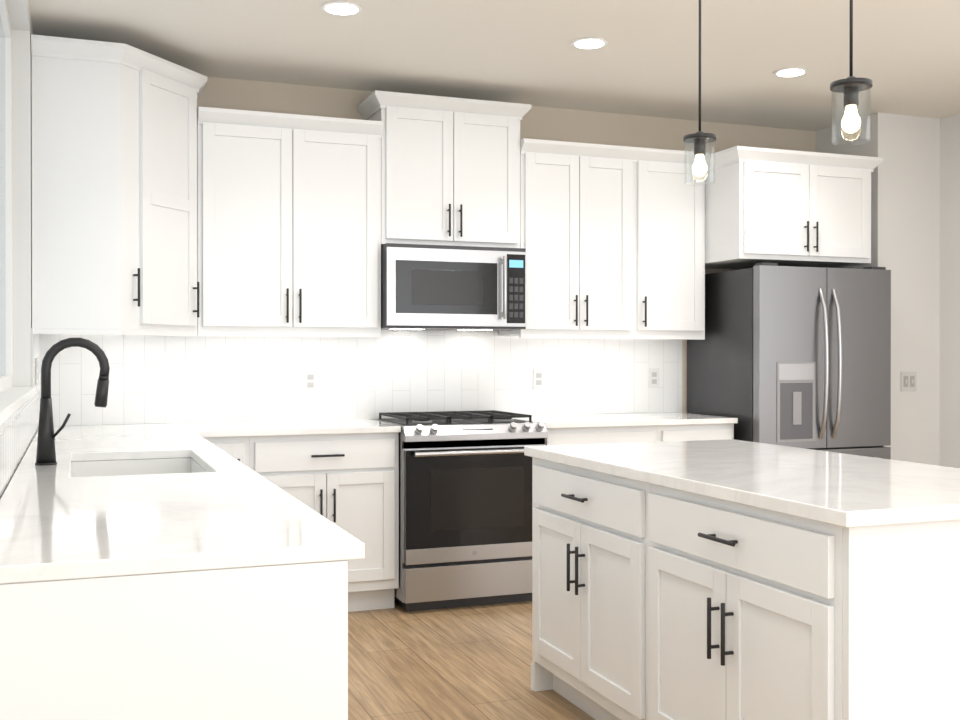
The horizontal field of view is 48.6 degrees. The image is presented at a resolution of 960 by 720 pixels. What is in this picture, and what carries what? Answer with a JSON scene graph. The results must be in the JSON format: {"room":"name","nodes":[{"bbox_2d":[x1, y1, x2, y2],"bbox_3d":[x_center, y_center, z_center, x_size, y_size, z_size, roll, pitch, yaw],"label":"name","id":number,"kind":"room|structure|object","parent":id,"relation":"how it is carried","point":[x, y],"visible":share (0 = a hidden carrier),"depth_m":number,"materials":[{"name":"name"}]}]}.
{"room":"kitchen","nodes":[
{"label":"kitchen","id":0,"kind":"room"},
{"bbox_2d":[6,0,32,386],"bbox_3d":[-0.908,-0.096,1.671,0.140,2.700,7.500,0,0,-21],"label":"window frame","id":1,"kind":"structure","parent":0,"point":[20,19],"depth_m":4.44,"materials":[{"name":"white paint"}]},
{"bbox_2d":[0,0,11,391],"bbox_3d":[-1.529,-0.628,3.252,0.045,1.490,2.500,0,0,-21],"label":"window","id":2,"kind":"structure","parent":1,"relation":"in","point":[5,205],"depth_m":4.37,"materials":[{"name":"white"}]},
{"bbox_2d":[0,387,35,424],"bbox_3d":[-1.498,0.132,3.267,0.162,0.030,2.498,0,0,-21],"label":"window sill","id":3,"kind":"structure","parent":1,"relation":"attached to","point":[13,400],"depth_m":3.31,"materials":[{"name":"white"}]},
{"bbox_2d":[0,328,38,498],"bbox_3d":[-1.500,0.118,3.449,0.008,0.496,3.742,0,0,-21],"label":"tile","id":4,"kind":"structure","parent":1,"relation":"attached to","point":[18,429],"depth_m":3.47,"materials":[{"name":"white tile"}]},
{"bbox_2d":[36,358,37,383],"bbox_3d":[-1.996,0.051,4.788,0.007,0.117,0.072,0,0,-21],"label":"electrical outlet","id":5,"kind":"object","parent":4,"relation":"attached to","point":[36,370],"visible":0.98,"depth_m":4.76,"materials":[{"name":"white plastic"}]},
{"bbox_2d":[348,601,594,719],"bbox_3d":[1.538,1.280,2.600,5.490,0.060,7.900,0,0,-21],"label":"floor","id":6,"kind":"structure","parent":0,"point":[466,663],"depth_m":4.31,"materials":[{"name":"brown wood"}]},
{"bbox_2d":[0,458,347,719],"bbox_3d":[-1.175,0.804,3.587,0.686,0.884,3.710,0,0,-21],"label":"base cabinet","id":7,"kind":"object","parent":6,"relation":"on","point":[269,642],"visible":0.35,"depth_m":1.85,"materials":[{"name":"white wood"}]},
{"bbox_2d":[76,424,163,430],"bbox_3d":[-1.705,0.340,5.034,0.360,0.030,0.627,0,0,-21],"label":"countertop","id":8,"kind":"structure","parent":7,"relation":"on","point":[78,427],"depth_m":5.18,"materials":[{"name":"white stone"}]},
{"bbox_2d":[0,423,364,583],"bbox_3d":[-1.181,0.346,3.581,0.675,0.030,3.715,0,0,-21],"label":"countertop","id":9,"kind":"structure","parent":7,"relation":"on","point":[59,522],"depth_m":2.27,"materials":[{"name":"white stone"}]},
{"bbox_2d":[35,338,109,464],"bbox_3d":[-1.298,0.129,3.388,0.224,0.402,0.080,0,0,-21],"label":"faucet","id":10,"kind":"object","parent":9,"relation":"on","point":[46,451],"visible":1,"depth_m":3.36,"materials":[{"name":"black metal"}]},
{"bbox_2d":[205,432,398,611],"bbox_3d":[-0.967,0.796,5.306,1.010,0.884,0.642,0,0,-21],"label":"base cabinet","id":11,"kind":"object","parent":6,"relation":"on","point":[348,483],"visible":0.44,"depth_m":5.14,"materials":[{"name":"white wood"}]},
{"bbox_2d":[192,419,400,436],"bbox_3d":[-0.945,0.338,5.318,0.962,0.030,0.630,0,0,-21],"label":"countertop","id":12,"kind":"structure","parent":11,"relation":"on","point":[353,426],"depth_m":5.15,"materials":[{"name":"white stone"}]},
{"bbox_2d":[370,410,547,611],"bbox_3d":[-0.116,0.761,5.567,0.760,0.952,0.717,0,0,-21],"label":"range","id":13,"kind":"object","parent":6,"relation":"on","point":[465,508],"visible":0.92,"depth_m":5.27,"materials":[{"name":"silver metal"}]},
{"bbox_2d":[545,424,733,445],"bbox_3d":[0.771,0.794,5.961,1.172,0.884,0.642,0,0,-21],"label":"base cabinet","id":14,"kind":"object","parent":6,"relation":"on","point":[606,435],"depth_m":5.69,"materials":[{"name":"white"}]},
{"bbox_2d":[514,412,737,427],"bbox_3d":[0.767,0.336,5.967,1.173,0.030,0.627,0,0,-21],"label":"countertop","id":15,"kind":"structure","parent":14,"relation":"on","point":[606,420],"depth_m":5.79,"materials":[{"name":"white stone"}]},
{"bbox_2d":[524,451,959,719],"bbox_3d":[0.774,0.805,3.280,0.680,0.884,1.772,0,0,-21],"label":"kitchen island","id":16,"kind":"object","parent":6,"relation":"on","point":[731,579],"depth_m":2.75,"materials":[{"name":"white wood"}]},
{"bbox_2d":[524,439,959,530],"bbox_3d":[0.915,0.344,3.321,0.925,0.035,1.796,0,0,-21],"label":"island countertop","id":17,"kind":"structure","parent":16,"relation":"on","point":[862,491],"depth_m":3.02,"materials":[{"name":"white stone"}]},
{"bbox_2d":[687,263,890,459],"bbox_3d":[1.821,0.350,6.252,0.900,1.768,0.799,0,0,-21],"label":"refrigerator","id":18,"kind":"object","parent":6,"relation":"on","point":[794,356],"visible":0.62,"depth_m":5.95,"materials":[{"name":"grey metal"}]},
{"bbox_2d":[28,0,959,130],"bbox_3d":[1.538,-1.480,2.589,5.490,0.060,7.900,0,0,-21],"label":"ceiling","id":19,"kind":"structure","parent":0,"point":[906,59],"depth_m":4.98,"materials":[{"name":"white paint"}]},
{"bbox_2d":[321,1,361,15],"bbox_3d":[-0.572,-1.454,4.400,0.170,0.007,0.170,0,0,-21],"label":"recessed light","id":20,"kind":"object","parent":19,"relation":"in","point":[341,8],"visible":1,"depth_m":4.39,"materials":[{"name":"white"}]},
{"bbox_2d":[571,37,607,48],"bbox_3d":[0.504,-1.456,4.892,0.170,0.007,0.170,0,0,-21],"label":"recessed light","id":21,"kind":"object","parent":19,"relation":"in","point":[589,43],"visible":1,"depth_m":4.88,"materials":[{"name":"white"}]},
{"bbox_2d":[683,0,715,185],"bbox_3d":[0.760,-1.032,3.676,0.120,0.844,0.120,0,0,-21],"label":"pendant light","id":22,"kind":"object","parent":19,"relation":"hanging from","point":[699,139],"visible":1,"depth_m":3.66,"materials":[{"name":"black"}]},
{"bbox_2d":[773,67,807,76],"bbox_3d":[1.576,-1.458,5.393,0.170,0.007,0.170,0,0,-21],"label":"recessed light","id":23,"kind":"object","parent":19,"relation":"in","point":[792,72],"visible":0.98,"depth_m":5.38,"materials":[{"name":"white"}]},
{"bbox_2d":[830,0,872,144],"bbox_3d":[1.032,-1.029,2.955,0.120,0.844,0.120,0,0,-21],"label":"pendant light","id":24,"kind":"object","parent":19,"relation":"hanging from","point":[851,87],"visible":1,"depth_m":2.94,"materials":[{"name":"black"}]},
{"bbox_2d":[197,77,815,412],"bbox_3d":[0.190,-0.115,6.168,5.370,2.700,0.140,0,0,-21],"label":"wall","id":25,"kind":"structure","parent":0,"point":[560,124],"depth_m":6.23,"materials":[{"name":"beige paint"}]},
{"bbox_2d":[31,34,206,336],"bbox_3d":[-1.666,-0.743,4.975,0.771,1.260,0.773,0,0,-21],"label":"upper cabinet","id":26,"kind":"object","parent":25,"relation":"attached to","point":[114,188],"visible":0.98,"depth_m":4.63,"materials":[{"name":"white wood"}]},
{"bbox_2d":[197,107,382,337],"bbox_3d":[-0.987,-0.668,5.443,0.918,1.105,0.376,0,0,-21],"label":"upper cabinet","id":27,"kind":"object","parent":25,"relation":"attached to","point":[288,225],"visible":1,"depth_m":5.29,"materials":[{"name":"white wood"}]},
{"bbox_2d":[39,330,681,425],"bbox_3d":[-0.467,0.091,5.842,3.630,0.530,0.008,0,0,-21],"label":"tile","id":28,"kind":"structure","parent":25,"relation":"attached to","point":[154,379],"depth_m":5.76,"materials":[{"name":"white tile"}]},
{"bbox_2d":[304,370,316,391],"bbox_3d":[-0.904,0.112,5.669,0.072,0.117,0.007,0,0,-21],"label":"electrical outlet","id":29,"kind":"object","parent":28,"relation":"attached to","point":[310,380],"visible":1,"depth_m":5.67,"materials":[{"name":"white plastic"}]},
{"bbox_2d":[533,369,544,388],"bbox_3d":[0.340,0.110,6.138,0.072,0.117,0.007,0,0,-21],"label":"electrical outlet","id":30,"kind":"object","parent":28,"relation":"attached to","point":[538,378],"visible":1,"depth_m":6.14,"materials":[{"name":"white plastic"}]},
{"bbox_2d":[649,368,658,387],"bbox_3d":[1.049,0.109,6.406,0.072,0.117,0.007,0,0,-21],"label":"electrical outlet","id":31,"kind":"object","parent":28,"relation":"attached to","point":[653,377],"visible":1,"depth_m":6.40,"materials":[{"name":"white plastic"}]},
{"bbox_2d":[357,90,530,247],"bbox_3d":[-0.192,-0.988,5.741,0.868,0.777,0.376,0,0,-21],"label":"upper cabinet","id":32,"kind":"object","parent":25,"relation":"attached to","point":[450,171],"visible":1,"depth_m":5.59,"materials":[{"name":"white wood"}]},
{"bbox_2d":[381,243,525,330],"bbox_3d":[-0.174,-0.380,5.694,0.768,0.430,0.462,0,0,-21],"label":"microwave","id":33,"kind":"object","parent":32,"relation":"attached to","point":[435,287],"visible":0.98,"depth_m":5.52,"materials":[{"name":"grey metal"}]},
{"bbox_2d":[499,138,708,339],"bbox_3d":[0.715,-0.655,6.085,1.160,1.075,0.376,0,0,-21],"label":"upper cabinet","id":34,"kind":"object","parent":25,"relation":"attached to","point":[612,239],"visible":0.96,"depth_m":5.93,"materials":[{"name":"white wood"}]},
{"bbox_2d":[704,146,882,269],"bbox_3d":[1.741,-0.865,6.290,0.992,0.608,0.716,0,0,-21],"label":"upper cabinet","id":35,"kind":"object","parent":25,"relation":"attached to","point":[781,207],"visible":0.92,"depth_m":5.98,"materials":[{"name":"white wood"}]},
{"bbox_2d":[816,113,939,465],"bbox_3d":[2.477,-0.117,6.652,0.470,2.700,0.570,0,0,-21],"label":"wall","id":36,"kind":"structure","parent":0,"point":[905,211],"depth_m":6.39,"materials":[{"name":"white paint"}]},
{"bbox_2d":[901,372,916,390],"bbox_3d":[2.574,0.129,6.379,0.116,0.117,0.010,0,0,-21],"label":"switch plate","id":37,"kind":"object","parent":36,"relation":"attached to","point":[908,381],"visible":1,"depth_m":6.38,"materials":[{"name":"white plastic"}]},
{"bbox_2d":[939,113,959,467],"bbox_3d":[3.985,-0.104,3.518,0.140,2.700,7.500,0,0,-21],"label":"wall","id":38,"kind":"structure","parent":0,"point":[949,449],"depth_m":6.39,"materials":[{"name":"white paint"}]}
]}

